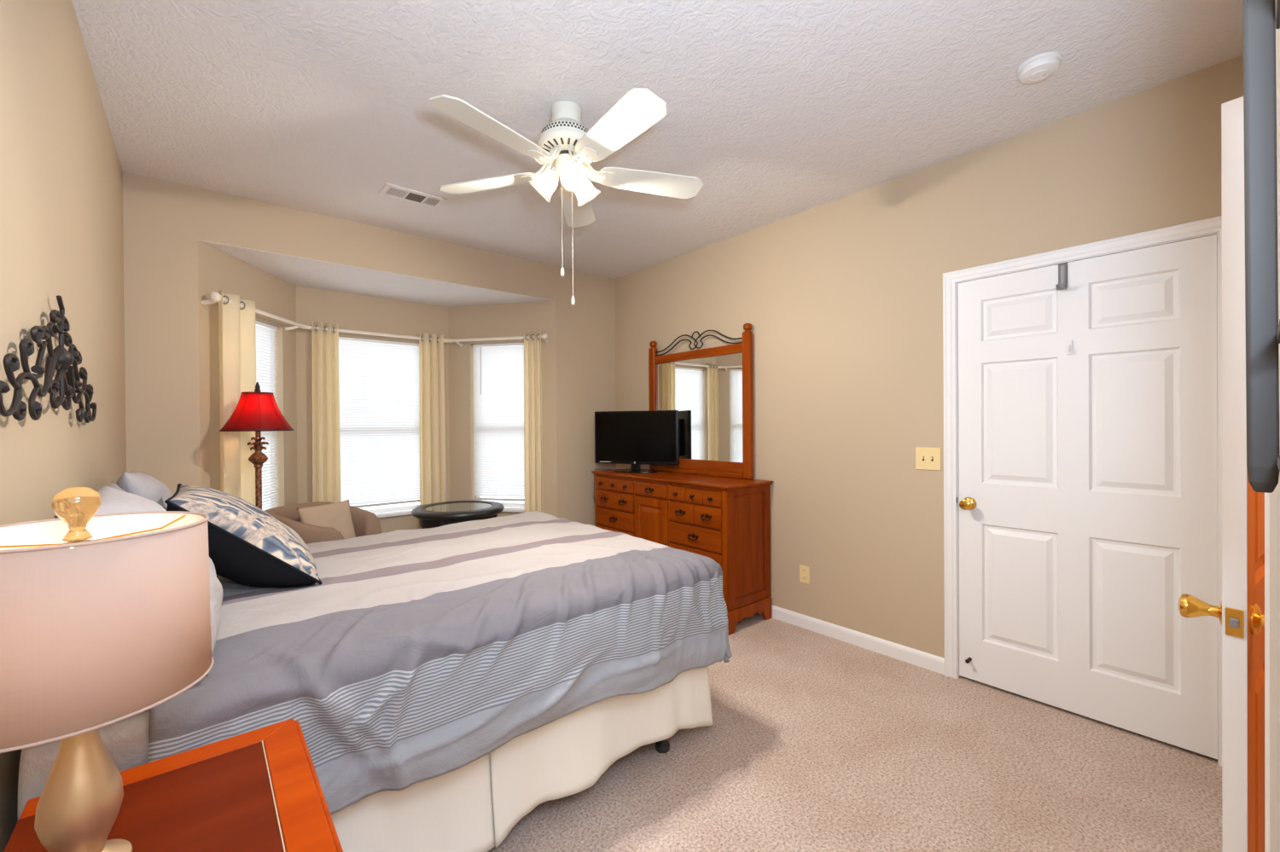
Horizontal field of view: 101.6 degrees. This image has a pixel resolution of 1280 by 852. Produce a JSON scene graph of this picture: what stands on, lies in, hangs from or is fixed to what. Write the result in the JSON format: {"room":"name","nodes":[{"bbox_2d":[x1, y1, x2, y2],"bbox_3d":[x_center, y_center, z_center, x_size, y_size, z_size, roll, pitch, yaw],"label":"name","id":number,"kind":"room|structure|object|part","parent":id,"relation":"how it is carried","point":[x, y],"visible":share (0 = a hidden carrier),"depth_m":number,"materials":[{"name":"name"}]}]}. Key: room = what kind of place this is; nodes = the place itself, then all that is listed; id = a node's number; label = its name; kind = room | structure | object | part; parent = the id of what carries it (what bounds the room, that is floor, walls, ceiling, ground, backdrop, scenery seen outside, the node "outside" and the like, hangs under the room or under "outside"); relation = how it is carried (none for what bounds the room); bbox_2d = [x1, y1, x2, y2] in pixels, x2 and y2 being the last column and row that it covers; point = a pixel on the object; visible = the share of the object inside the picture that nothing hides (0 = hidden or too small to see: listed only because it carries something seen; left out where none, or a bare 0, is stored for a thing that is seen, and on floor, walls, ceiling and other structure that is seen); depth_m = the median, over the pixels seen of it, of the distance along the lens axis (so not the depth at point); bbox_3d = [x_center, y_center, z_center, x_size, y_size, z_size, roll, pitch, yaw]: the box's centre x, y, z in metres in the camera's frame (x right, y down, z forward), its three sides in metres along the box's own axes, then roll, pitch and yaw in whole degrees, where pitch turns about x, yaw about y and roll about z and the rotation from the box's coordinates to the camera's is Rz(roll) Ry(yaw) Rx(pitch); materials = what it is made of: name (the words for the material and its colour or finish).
{"room":"bedroom","nodes":[
{"label":"bedroom","id":0,"kind":"room"},
{"bbox_2d":[0,0,126,851],"bbox_3d":[-1.094,-0.013,0.734,0.120,2.740,5.633,-1,0,-40],"label":"wall","id":1,"kind":"structure","parent":0,"point":[61,173],"depth_m":1.44,"materials":[{"name":"beige paint"}]},
{"bbox_2d":[0,295,96,423],"bbox_3d":[-1.559,-0.182,1.406,0.052,0.339,1.186,-1,0,-39],"label":"wall art","id":2,"kind":"object","parent":1,"relation":"attached to","point":[61,359],"visible":1,"depth_m":1.31,"materials":[{"name":"grey metal"}]},
{"bbox_2d":[197,240,297,507],"bbox_3d":[-2.667,0.136,3.551,0.130,2.436,1.057,0,0,-5],"label":"wall","id":3,"kind":"structure","parent":0,"point":[218,270],"depth_m":3.40,"materials":[{"name":"beige paint"}]},
{"bbox_2d":[255,320,278,511],"bbox_3d":[-2.647,-0.016,3.539,0.028,1.436,0.614,0,0,-5],"label":"window blind","id":4,"kind":"object","parent":3,"relation":"attached to","point":[265,334],"visible":0.29,"depth_m":3.74,"materials":[{"name":"white plastic"}]},
{"bbox_3d":[-2.655,-0.007,3.756,0.002,1.400,0.002,-1,0,-40],"label":"ladder cord","id":5,"kind":"part","parent":4,"relation":"part of","materials":[{"name":"white fabric"}]},
{"bbox_2d":[262,433,271,510],"bbox_3d":[-2.652,0.020,3.538,0.150,1.512,0.690,0,0,-5],"label":"window","id":6,"kind":"structure","parent":3,"relation":"in","point":[263,433],"depth_m":3.81,"materials":[{"name":"glass"}]},
{"bbox_2d":[122,171,616,526],"bbox_3d":[-1.550,-0.026,3.958,3.346,2.740,0.120,-1,0,-40],"label":"wall","id":7,"kind":"structure","parent":0,"point":[164,222],"depth_m":3.20,"materials":[{"name":"beige paint"}]},
{"bbox_2d":[295,285,449,533],"bbox_3d":[-2.240,0.128,4.463,1.177,2.436,0.130,-1,0,-40],"label":"wall","id":8,"kind":"structure","parent":0,"point":[351,311],"depth_m":4.29,"materials":[{"name":"beige paint"}]},
{"bbox_2d":[201,291,548,347],"bbox_3d":[-1.904,-0.758,4.076,2.332,0.074,0.898,-1,0,-40],"label":"curtain rod","id":9,"kind":"object","parent":8,"relation":"attached to","point":[215,297],"visible":0.98,"depth_m":4.19,"materials":[{"name":"beige metal"}]},
{"bbox_2d":[218,290,256,506],"bbox_3d":[-2.482,0.260,3.222,0.064,2.128,0.325,0,0,-5],"label":"curtain","id":10,"kind":"object","parent":9,"relation":"hanging from","point":[236,324],"visible":0.53,"depth_m":3.18,"materials":[{"name":"beige fabric"}]},
{"bbox_3d":[-2.518,-0.759,3.523,0.025,0.025,0.941,0,0,-5],"label":"rod","id":11,"kind":"part","parent":9,"relation":"part of","materials":[{"name":"beige metal"}]},
{"bbox_2d":[310,321,341,502],"bbox_3d":[-2.452,0.256,4.081,0.199,2.128,0.064,-1,0,-40],"label":"curtain","id":12,"kind":"object","parent":9,"relation":"hanging from","point":[325,378],"visible":0.71,"depth_m":4.08,"materials":[{"name":"beige fabric"}]},
{"bbox_3d":[-2.147,-0.766,4.343,1.088,0.025,0.025,-1,0,-40],"label":"rod","id":13,"kind":"part","parent":9,"relation":"part of","materials":[{"name":"beige metal"}]},
{"bbox_2d":[418,332,446,529],"bbox_3d":[-1.833,0.248,4.607,0.221,2.128,0.069,-1,0,-40],"label":"curtain","id":14,"kind":"object","parent":9,"relation":"hanging from","point":[433,483],"visible":0.77,"depth_m":4.60,"materials":[{"name":"beige fabric"}]},
{"bbox_3d":[-1.280,-0.774,4.595,0.925,0.025,0.024,0,0,12],"label":"rod","id":15,"kind":"part","parent":9,"relation":"part of","materials":[{"name":"beige metal"}]},
{"bbox_2d":[523,331,542,512],"bbox_3d":[-0.914,0.242,4.523,0.171,2.128,0.060,0,0,11],"label":"curtain","id":16,"kind":"object","parent":9,"relation":"hanging from","point":[532,378],"visible":0.81,"depth_m":4.52,"materials":[{"name":"beige fabric"}]},
{"bbox_2d":[342,340,420,517],"bbox_3d":[-2.232,0.014,4.450,0.855,1.507,0.150,-1,0,-40],"label":"window","id":17,"kind":"structure","parent":8,"relation":"in","point":[400,510],"depth_m":4.52,"materials":[{"name":"white plastic"}]},
{"bbox_2d":[338,336,420,507],"bbox_3d":[-2.229,-0.032,4.446,0.779,1.411,0.028,-1,0,-40],"label":"window blind","id":18,"kind":"object","parent":17,"relation":"attached to","point":[380,383],"visible":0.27,"depth_m":4.45,"materials":[{"name":"white plastic"}]},
{"bbox_3d":[-2.224,0.664,4.450,0.779,0.020,0.024,-1,0,-40],"label":"rail","id":19,"kind":"part","parent":18,"relation":"part of","materials":[{"name":"grey plastic"}]},
{"bbox_3d":[-1.992,-0.024,4.630,0.002,1.375,0.002,-1,0,-40],"label":"ladder cord","id":20,"kind":"part","parent":18,"relation":"part of","materials":[{"name":"white fabric"}]},
{"bbox_3d":[-2.214,0.754,4.439,0.855,0.028,0.111,-1,0,-40],"label":"sill","id":21,"kind":"part","parent":17,"relation":"part of","materials":[{"name":"white paint"}]},
{"bbox_2d":[197,239,555,307],"bbox_3d":[-1.921,-1.121,4.115,2.428,0.060,0.836,-1,0,-40],"label":"ceiling","id":22,"kind":"structure","parent":0,"point":[298,271],"depth_m":3.95,"materials":[{"name":"white paint"}]},
{"bbox_2d":[448,301,557,517],"bbox_3d":[-1.250,0.119,4.752,1.093,2.436,0.130,0,0,12],"label":"wall","id":23,"kind":"structure","parent":0,"point":[502,320],"depth_m":4.71,"materials":[{"name":"beige paint"}]},
{"bbox_2d":[476,345,524,512],"bbox_3d":[-1.224,0.002,4.730,0.685,1.515,0.150,0,0,12],"label":"window","id":24,"kind":"structure","parent":23,"relation":"in","point":[509,507],"depth_m":4.74,"materials":[{"name":"white plastic"}]},
{"bbox_2d":[472,342,524,501],"bbox_3d":[-1.226,-0.042,4.718,0.609,1.424,0.042,0,0,12],"label":"window blind","id":25,"kind":"object","parent":24,"relation":"attached to","point":[498,371],"visible":0.65,"depth_m":4.74,"materials":[{"name":"white plastic"}]},
{"bbox_3d":[-1.437,-0.030,4.758,0.002,1.388,0.002,-1,0,-40],"label":"ladder cord","id":26,"kind":"part","parent":25,"relation":"part of","materials":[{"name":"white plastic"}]},
{"bbox_3d":[-1.220,0.660,4.728,0.609,0.020,0.024,0,0,12],"label":"rail","id":27,"kind":"part","parent":25,"relation":"part of","materials":[{"name":"grey plastic"}]},
{"bbox_3d":[-1.222,0.745,4.715,0.685,0.028,0.111,0,0,12],"label":"sill","id":28,"kind":"part","parent":24,"relation":"part of","materials":[{"name":"white paint"}]},
{"bbox_2d":[71,0,1243,279],"bbox_3d":[0.268,-1.448,1.788,3.646,0.100,5.783,-1,0,-40],"label":"ceiling","id":29,"kind":"structure","parent":0,"point":[781,109],"depth_m":2.16,"materials":[{"name":"white paint"}]},
{"bbox_2d":[378,182,447,209],"bbox_3d":[-1.371,-1.389,3.157,0.345,0.008,0.180,-1,0,-40],"label":"ceiling vent","id":30,"kind":"object","parent":29,"relation":"in","point":[390,190],"visible":1,"depth_m":3.15,"materials":[{"name":"white metal"}]},
{"bbox_2d":[429,87,703,305],"bbox_3d":[-0.303,-0.967,2.263,1.238,0.860,1.205,-1,0,-40],"label":"ceiling fan","id":31,"kind":"object","parent":29,"relation":"hanging from","point":[565,143],"visible":1,"depth_m":2.22,"materials":[{"name":"white metal"}]},
{"bbox_3d":[-0.695,-1.126,2.418,0.495,0.039,0.157,0,0,18],"label":"blade","id":32,"kind":"part","parent":31,"relation":"part of","materials":[{"name":"white wood"}]},
{"bbox_3d":[-0.550,-1.125,1.980,0.157,0.039,0.495,0,0,36],"label":"blade","id":33,"kind":"part","parent":31,"relation":"part of","materials":[{"name":"white wood"}]},
{"bbox_3d":[-0.435,-1.064,2.314,0.124,0.133,0.126,-1,0,-40],"label":"lamp shade","id":34,"kind":"part","parent":31,"relation":"part of","materials":[{"name":"white glass"}]},
{"bbox_3d":[-0.343,-0.902,2.296,0.002,0.412,0.002,0,0,5],"label":"pull chain","id":35,"kind":"part","parent":31,"relation":"part of","materials":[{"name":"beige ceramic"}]},
{"bbox_3d":[-0.341,-0.679,2.297,0.016,0.036,0.016,-1,0,-40],"label":"chain pull","id":36,"kind":"part","parent":31,"relation":"part of","materials":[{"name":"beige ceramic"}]},
{"bbox_3d":[-0.288,-1.082,2.217,0.038,0.043,0.042,-1,0,-40],"label":"bulb","id":37,"kind":"part","parent":31,"relation":"part of","materials":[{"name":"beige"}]},
{"bbox_3d":[-0.297,-0.840,2.298,0.002,0.537,0.002,0,0,5],"label":"pull chain","id":38,"kind":"part","parent":31,"relation":"part of","materials":[{"name":"white metal"}]},
{"bbox_3d":[-0.295,-0.555,2.299,0.016,0.036,0.016,-1,0,-40],"label":"chain pull","id":39,"kind":"part","parent":31,"relation":"part of","materials":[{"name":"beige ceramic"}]},
{"bbox_3d":[-0.286,-1.065,2.195,0.121,0.133,0.131,-1,0,-40],"label":"lamp shade","id":40,"kind":"part","parent":31,"relation":"part of","materials":[{"name":"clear glass"}]},
{"bbox_3d":[-0.323,-1.130,2.691,0.157,0.039,0.495,0,0,0],"label":"blade","id":41,"kind":"part","parent":31,"relation":"part of","materials":[{"name":"white wood"}]},
{"bbox_3d":[-0.248,-1.065,2.376,0.132,0.133,0.123,-1,0,-40],"label":"lamp shade","id":42,"kind":"part","parent":31,"relation":"part of","materials":[{"name":"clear glass"}]},
{"bbox_3d":[-0.094,-1.128,1.977,0.168,0.039,0.499,-1,0,-40],"label":"blade","id":43,"kind":"part","parent":31,"relation":"part of","materials":[{"name":"white wood"}]},
{"bbox_3d":[0.051,-1.131,2.421,0.495,0.039,0.157,-1,0,-18],"label":"blade","id":44,"kind":"part","parent":31,"relation":"part of","materials":[{"name":"white wood"}]},
{"bbox_2d":[1016,52,1063,83],"bbox_3d":[1.554,-1.388,2.033,0.144,0.042,0.144,-1,0,-40],"label":"smoke detector","id":45,"kind":"object","parent":29,"relation":"attached to","point":[1039,67],"visible":1,"depth_m":2.00,"materials":[{"name":"white plastic"}]},
{"bbox_2d":[487,613,1222,851],"bbox_3d":[0.047,1.391,2.166,3.746,0.100,6.650,-1,0,-40],"label":"floor","id":46,"kind":"structure","parent":0,"point":[815,742],"depth_m":1.99,"materials":[{"name":"beige carpet"}]},
{"bbox_2d":[3,718,343,851],"bbox_3d":[-0.758,1.014,0.863,0.423,0.680,0.598,-1,0,-40],"label":"nightstand","id":47,"kind":"object","parent":46,"relation":"on","point":[259,790],"visible":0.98,"depth_m":0.94,"materials":[{"name":"brown wood"}]},
{"bbox_2d":[0,486,214,851],"bbox_3d":[-0.841,0.383,0.784,0.313,0.585,0.313,-1,0,-40],"label":"table lamp","id":48,"kind":"object","parent":47,"relation":"on","point":[105,619],"visible":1,"depth_m":0.73,"materials":[{"name":"beige fabric"}]},
{"bbox_3d":[-0.842,0.276,0.783,0.308,0.244,0.308,-1,0,-40],"label":"lamp shade","id":49,"kind":"part","parent":48,"relation":"part of","materials":[{"name":"beige fabric"}]},
{"bbox_3d":[-0.792,0.688,0.836,0.342,0.025,0.454,-1,0,-40],"label":"panel","id":50,"kind":"part","parent":47,"relation":"part of","materials":[{"name":"brown wood"}]},
{"bbox_3d":[-0.764,0.696,0.858,0.415,0.024,0.598,-1,0,-40],"label":"edge moulding","id":51,"kind":"part","parent":47,"relation":"part of","materials":[{"name":"brown wood"}]},
{"bbox_2d":[219,382,294,509],"bbox_3d":[-2.254,0.544,3.090,0.359,1.618,0.359,-1,0,-40],"label":"floor lamp","id":52,"kind":"object","parent":46,"relation":"on","point":[256,411],"visible":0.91,"depth_m":3.03,"materials":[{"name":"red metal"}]},
{"bbox_3d":[-2.258,-0.087,3.086,0.352,0.223,0.352,-1,0,-40],"label":"lamp shade","id":53,"kind":"part","parent":52,"relation":"part of","materials":[{"name":"red fabric"}]},
{"bbox_3d":[-2.258,-0.088,3.086,0.359,0.229,0.359,-1,0,-40],"label":"shade trim","id":54,"kind":"part","parent":52,"relation":"part of","materials":[{"name":"red fabric"}]},
{"bbox_2d":[264,501,382,544],"bbox_3d":[-2.199,0.952,3.583,0.649,0.796,0.733,0,0,-3],"label":"tub chair","id":55,"kind":"object","parent":46,"relation":"on","point":[365,523],"visible":0.14,"depth_m":3.61,"materials":[{"name":"brown fabric"}]},
{"bbox_2d":[296,500,356,539],"bbox_3d":[-2.181,0.705,3.660,0.169,0.341,0.354,0,0,43],"label":"cushion","id":56,"kind":"object","parent":55,"relation":"in","point":[337,515],"visible":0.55,"depth_m":3.66,"materials":[{"name":"beige fabric"}]},
{"bbox_2d":[17,666,713,851],"bbox_3d":[-0.894,0.970,2.218,2.019,0.756,1.576,-1,0,-40],"label":"bed","id":57,"kind":"object","parent":46,"relation":"on","point":[473,807],"visible":0.28,"depth_m":1.64,"materials":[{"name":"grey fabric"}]},
{"bbox_2d":[108,481,125,492],"bbox_3d":[-1.661,0.391,1.699,0.168,0.405,0.440,-1,0,-40],"label":"bed pillow","id":58,"kind":"object","parent":57,"relation":"on","point":[113,485],"visible":0.02,"depth_m":1.76,"materials":[{"name":"grey fabric"}]},
{"bbox_2d":[115,470,173,510],"bbox_3d":[-1.957,0.371,2.091,0.224,0.427,0.555,-1,0,-40],"label":"bed pillow","id":59,"kind":"object","parent":57,"relation":"on","point":[147,486],"visible":0.3,"depth_m":1.93,"materials":[{"name":"grey fabric"}]},
{"bbox_2d":[148,512,732,815],"bbox_3d":[-0.807,0.790,2.318,1.920,0.500,1.750,-1,0,-40],"label":"comforter","id":60,"kind":"object","parent":57,"relation":"on","point":[417,655],"visible":0.84,"depth_m":1.62,"materials":[{"name":"grey fabric"}]},
{"bbox_2d":[53,484,222,677],"bbox_3d":[-1.267,0.370,1.351,0.295,0.409,0.603,-1,0,-40],"label":"bed pillow","id":61,"kind":"object","parent":60,"relation":"on","point":[113,501],"visible":0.2,"depth_m":1.32,"materials":[{"name":"grey fabric"}]},
{"bbox_2d":[164,483,322,587],"bbox_3d":[-1.444,0.401,1.915,0.433,0.374,0.536,-1,0,-40],"label":"throw pillow","id":62,"kind":"object","parent":60,"relation":"on","point":[247,545],"visible":0.84,"depth_m":1.76,"materials":[{"name":"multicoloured fabric"}]},
{"bbox_3d":[0.093,1.256,2.172,0.064,0.170,0.064,-1,0,-40],"label":"leg","id":63,"kind":"part","parent":57,"relation":"part of","materials":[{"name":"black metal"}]},
{"bbox_2d":[411,500,504,529],"bbox_3d":[-1.445,0.984,4.179,0.700,0.695,0.700,-1,0,-40],"label":"round table","id":64,"kind":"object","parent":46,"relation":"on","point":[433,515],"visible":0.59,"depth_m":3.98,"materials":[{"name":"black paint"}]},
{"bbox_3d":[-1.468,1.015,3.895,0.042,0.636,0.085,0,0,5],"label":"leg","id":65,"kind":"part","parent":64,"relation":"part of","materials":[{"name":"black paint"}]},
{"bbox_3d":[-1.447,0.647,4.177,0.510,0.008,0.510,-1,0,-40],"label":"glass","id":66,"kind":"part","parent":64,"relation":"part of","materials":[{"name":"grey"}]},
{"bbox_2d":[591,468,773,635],"bbox_3d":[0.250,0.854,4.029,0.500,0.953,1.507,-1,0,-40],"label":"dresser","id":67,"kind":"object","parent":46,"relation":"on","point":[724,520],"visible":0.59,"depth_m":3.58,"materials":[{"name":"brown wood"}]},
{"bbox_3d":[-0.311,0.473,4.360,0.018,0.096,0.156,-1,0,-40],"label":"drawer","id":68,"kind":"part","parent":67,"relation":"part of","materials":[{"name":"brown wood"}]},
{"bbox_2d":[593,469,611,500],"bbox_3d":[-0.217,0.687,4.602,0.405,0.652,0.115,-1,0,-40],"label":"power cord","id":69,"kind":"object","parent":67,"relation":"hanging from","point":[595,469],"visible":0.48,"depth_m":4.50,"materials":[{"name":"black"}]},
{"bbox_3d":[-0.299,0.600,4.316,0.022,0.044,0.090,-1,0,-40],"label":"handle","id":70,"kind":"part","parent":67,"relation":"part of","materials":[{"name":"brown metal"}]},
{"bbox_3d":[-0.284,0.600,4.329,0.018,0.134,0.237,-1,0,-40],"label":"drawer","id":71,"kind":"part","parent":67,"relation":"part of","materials":[{"name":"brown wood"}]},
{"bbox_3d":[-0.220,0.751,4.224,0.022,0.044,0.090,-1,0,-40],"label":"handle","id":72,"kind":"part","parent":67,"relation":"part of","materials":[{"name":"brown metal"}]},
{"bbox_3d":[-0.207,0.472,4.236,0.018,0.096,0.156,-1,0,-40],"label":"drawer","id":73,"kind":"part","parent":67,"relation":"part of","materials":[{"name":"brown wood"}]},
{"bbox_3d":[-0.205,0.750,4.237,0.018,0.140,0.480,-1,0,-40],"label":"drawer","id":74,"kind":"part","parent":67,"relation":"part of","materials":[{"name":"brown wood"}]},
{"bbox_3d":[-0.203,0.898,4.238,0.018,0.132,0.480,-1,0,-40],"label":"drawer","id":75,"kind":"part","parent":67,"relation":"part of","materials":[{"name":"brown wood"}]},
{"bbox_3d":[-0.143,0.600,4.131,0.022,0.044,0.090,-1,0,-40],"label":"handle","id":76,"kind":"part","parent":67,"relation":"part of","materials":[{"name":"brown metal"}]},
{"bbox_3d":[-0.127,0.599,4.144,0.018,0.134,0.237,-1,0,-40],"label":"drawer","id":77,"kind":"part","parent":67,"relation":"part of","materials":[{"name":"brown wood"}]},
{"bbox_3d":[-0.102,0.472,4.112,0.018,0.096,0.156,-1,0,-40],"label":"drawer","id":78,"kind":"part","parent":67,"relation":"part of","materials":[{"name":"brown wood"}]},
{"bbox_2d":[594,410,678,473],"bbox_3d":[-0.040,0.123,4.333,0.750,0.509,0.170,0,0,26],"label":"television","id":79,"kind":"object","parent":67,"relation":"on","point":[635,439],"visible":1,"depth_m":4.31,"materials":[{"name":"black plastic"}]},
{"bbox_3d":[0.065,0.472,3.884,0.022,0.044,0.090,-1,0,-40],"label":"handle","id":80,"kind":"part","parent":67,"relation":"part of","materials":[{"name":"brown metal"}]},
{"bbox_3d":[0.080,0.472,3.897,0.018,0.096,0.368,-1,0,-40],"label":"drawer","id":81,"kind":"part","parent":67,"relation":"part of","materials":[{"name":"brown wood"}]},
{"bbox_3d":[0.083,0.856,3.899,0.018,0.648,0.368,-1,0,-40],"label":"door","id":82,"kind":"part","parent":67,"relation":"part of","materials":[{"name":"brown wood"}]},
{"bbox_3d":[0.089,0.800,3.899,0.010,0.794,1.448,-1,0,-40],"label":"frame","id":83,"kind":"part","parent":67,"relation":"part of","materials":[{"name":"brown wood"}]},
{"bbox_3d":[0.264,0.472,3.679,0.018,0.096,0.157,-1,0,-40],"label":"drawer","id":84,"kind":"part","parent":67,"relation":"part of","materials":[{"name":"brown wood"}]},
{"bbox_3d":[0.276,0.599,3.636,0.022,0.044,0.090,-1,0,-40],"label":"handle","id":85,"kind":"part","parent":67,"relation":"part of","materials":[{"name":"brown metal"}]},
{"bbox_3d":[0.291,0.599,3.649,0.018,0.134,0.239,-1,0,-40],"label":"drawer","id":86,"kind":"part","parent":67,"relation":"part of","materials":[{"name":"brown wood"}]},
{"bbox_3d":[0.356,0.750,3.543,0.022,0.044,0.090,-1,0,-40],"label":"handle","id":87,"kind":"part","parent":67,"relation":"part of","materials":[{"name":"brown metal"}]},
{"bbox_3d":[0.369,0.472,3.554,0.018,0.096,0.157,-1,0,-40],"label":"drawer","id":88,"kind":"part","parent":67,"relation":"part of","materials":[{"name":"brown wood"}]},
{"bbox_3d":[0.371,0.750,3.556,0.018,0.140,0.484,-1,0,-40],"label":"drawer","id":89,"kind":"part","parent":67,"relation":"part of","materials":[{"name":"brown wood"}]},
{"bbox_3d":[0.372,0.898,3.557,0.018,0.132,0.484,-1,0,-40],"label":"drawer","id":90,"kind":"part","parent":67,"relation":"part of","materials":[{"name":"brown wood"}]},
{"bbox_2d":[648,323,753,479],"bbox_3d":[0.445,-0.189,4.119,0.064,1.127,1.086,-1,0,-40],"label":"dresser mirror","id":91,"kind":"object","parent":67,"relation":"on","point":[711,389],"visible":0.98,"depth_m":4.01,"materials":[{"name":"brown wood"}]},
{"bbox_3d":[0.115,-0.151,4.504,0.044,1.051,0.072,-1,0,-40],"label":"post","id":92,"kind":"part","parent":91,"relation":"part of","materials":[{"name":"brown wood"}]},
{"bbox_3d":[0.440,-0.568,4.115,0.034,0.068,0.942,-1,0,-40],"label":"rail","id":93,"kind":"part","parent":91,"relation":"part of","materials":[{"name":"brown wood"}]},
{"bbox_3d":[0.443,0.317,4.117,0.050,0.114,0.942,-1,0,-40],"label":"rail","id":94,"kind":"part","parent":91,"relation":"part of","materials":[{"name":"brown wood"}]},
{"bbox_2d":[656,353,742,462],"bbox_3d":[0.446,-0.137,4.120,0.003,0.798,0.946,-1,0,-40],"label":"mirror glass","id":95,"kind":"object","parent":91,"relation":"on","point":[706,390],"depth_m":4.04,"materials":[{"name":"clear"}]},
{"bbox_3d":[0.769,-0.151,3.729,0.044,1.051,0.072,-1,0,-40],"label":"post","id":96,"kind":"part","parent":91,"relation":"part of","materials":[{"name":"brown wood"}]},
{"bbox_3d":[0.434,0.599,3.449,0.022,0.044,0.090,-1,0,-40],"label":"handle","id":97,"kind":"part","parent":67,"relation":"part of","materials":[{"name":"brown metal"}]},
{"bbox_3d":[0.449,0.599,3.462,0.018,0.134,0.239,-1,0,-40],"label":"drawer","id":98,"kind":"part","parent":67,"relation":"part of","materials":[{"name":"brown wood"}]},
{"bbox_3d":[0.475,0.472,3.430,0.018,0.096,0.157,-1,0,-40],"label":"drawer","id":99,"kind":"part","parent":67,"relation":"part of","materials":[{"name":"brown wood"}]},
{"bbox_3d":[0.732,0.791,3.489,0.449,0.777,0.012,-1,0,-40],"label":"panel","id":100,"kind":"part","parent":67,"relation":"part of","materials":[{"name":"brown wood"}]},
{"bbox_2d":[614,54,1243,658],"bbox_3d":[1.553,-0.044,2.971,0.120,2.740,5.633,-1,0,-40],"label":"wall","id":101,"kind":"structure","parent":0,"point":[841,299],"depth_m":3.04,"materials":[{"name":"beige paint"}]},
{"bbox_2d":[799,564,809,584],"bbox_3d":[1.083,0.974,3.441,0.009,0.115,0.073,-1,0,-40],"label":"wall outlet","id":102,"kind":"object","parent":101,"relation":"attached to","point":[804,571],"visible":1,"depth_m":3.44,"materials":[{"name":"beige plastic"}]},
{"bbox_2d":[761,605,944,674],"bbox_3d":[0.703,1.286,3.892,0.014,0.084,2.886,-1,0,-40],"label":"baseboard","id":103,"kind":"structure","parent":101,"relation":"attached to","point":[915,657],"depth_m":3.13,"materials":[{"name":"white paint"}]},
{"bbox_2d":[915,447,940,471],"bbox_3d":[1.570,0.175,2.850,0.014,0.123,0.128,-1,0,-40],"label":"light switch","id":104,"kind":"object","parent":101,"relation":"attached to","point":[926,458],"visible":1,"depth_m":2.85,"materials":[{"name":"beige plastic"}]},
{"bbox_2d":[942,215,1221,767],"bbox_3d":[2.002,0.255,2.426,0.142,2.142,1.040,-1,0,-40],"label":"door frame","id":105,"kind":"structure","parent":101,"relation":"attached to","point":[1211,225],"depth_m":2.68,"materials":[{"name":"white paint"}]},
{"bbox_2d":[956,234,1218,759],"bbox_3d":[1.952,0.279,2.389,0.109,2.063,0.924,-1,0,-40],"label":"door","id":106,"kind":"structure","parent":101,"relation":"in","point":[1088,477],"depth_m":2.32,"materials":[{"name":"white paint"}]},
{"bbox_3d":[1.680,0.399,2.686,0.074,0.065,0.065,-1,0,-40],"label":"knob","id":107,"kind":"part","parent":106,"relation":"part of","materials":[{"name":"gold metal"}]},
{"bbox_2d":[1055,262,1067,290],"bbox_3d":[1.932,-0.690,2.393,0.044,0.124,0.034,-1,0,-40],"label":"hook","id":108,"kind":"object","parent":106,"relation":"hanging from","point":[1062,268],"visible":1,"depth_m":2.40,"materials":[{"name":"silver metal"}]},
{"bbox_2d":[1066,340,1072,354],"bbox_3d":[1.957,-0.362,2.383,0.030,0.067,0.022,-1,0,-40],"label":"hook","id":109,"kind":"object","parent":106,"relation":"attached to","point":[1069,343],"visible":1,"depth_m":2.38,"materials":[{"name":"white plastic"}]},
{"bbox_3d":[1.518,-0.034,1.165,2.264,2.740,0.120,-1,0,-40],"label":"wall","id":110,"kind":"structure","parent":0,"visible":0},
{"bbox_2d":[1178,96,1264,851],"bbox_3d":[1.524,0.321,1.321,0.772,2.000,0.183,-1,0,-40],"label":"door","id":111,"kind":"structure","parent":110,"relation":"in","point":[1240,613],"depth_m":1.09,"materials":[{"name":"white paint"}]},
{"bbox_3d":[1.252,0.406,1.160,0.065,0.065,0.077,-1,0,-40],"label":"knob","id":112,"kind":"part","parent":111,"relation":"part of","materials":[{"name":"gold metal"}]},
{"bbox_3d":[1.232,0.406,1.083,0.003,0.058,0.026,-1,0,-35],"label":"latch plate","id":113,"kind":"part","parent":111,"relation":"part of","materials":[{"name":"gold metal"}]},
{"bbox_3d":[1.317,0.406,1.077,0.065,0.065,0.077,-1,0,-40],"label":"knob","id":114,"kind":"part","parent":111,"relation":"part of","materials":[{"name":"gold metal"}]},
{"bbox_2d":[1242,0,1279,493],"bbox_3d":[0.676,-0.349,0.561,0.163,0.852,0.043,-1,0,-40],"label":"wall rack","id":115,"kind":"object","parent":110,"relation":"attached to","point":[1260,21],"visible":1,"depth_m":0.60,"materials":[{"name":"grey metal"}]},
{"bbox_2d":[1264,28,1279,851],"bbox_3d":[1.550,0.282,1.284,0.894,2.107,0.022,-1,0,-40],"label":"door frame","id":116,"kind":"structure","parent":110,"relation":"attached to","point":[1271,501],"depth_m":1.00,"materials":[{"name":"white paint"}]}
]}

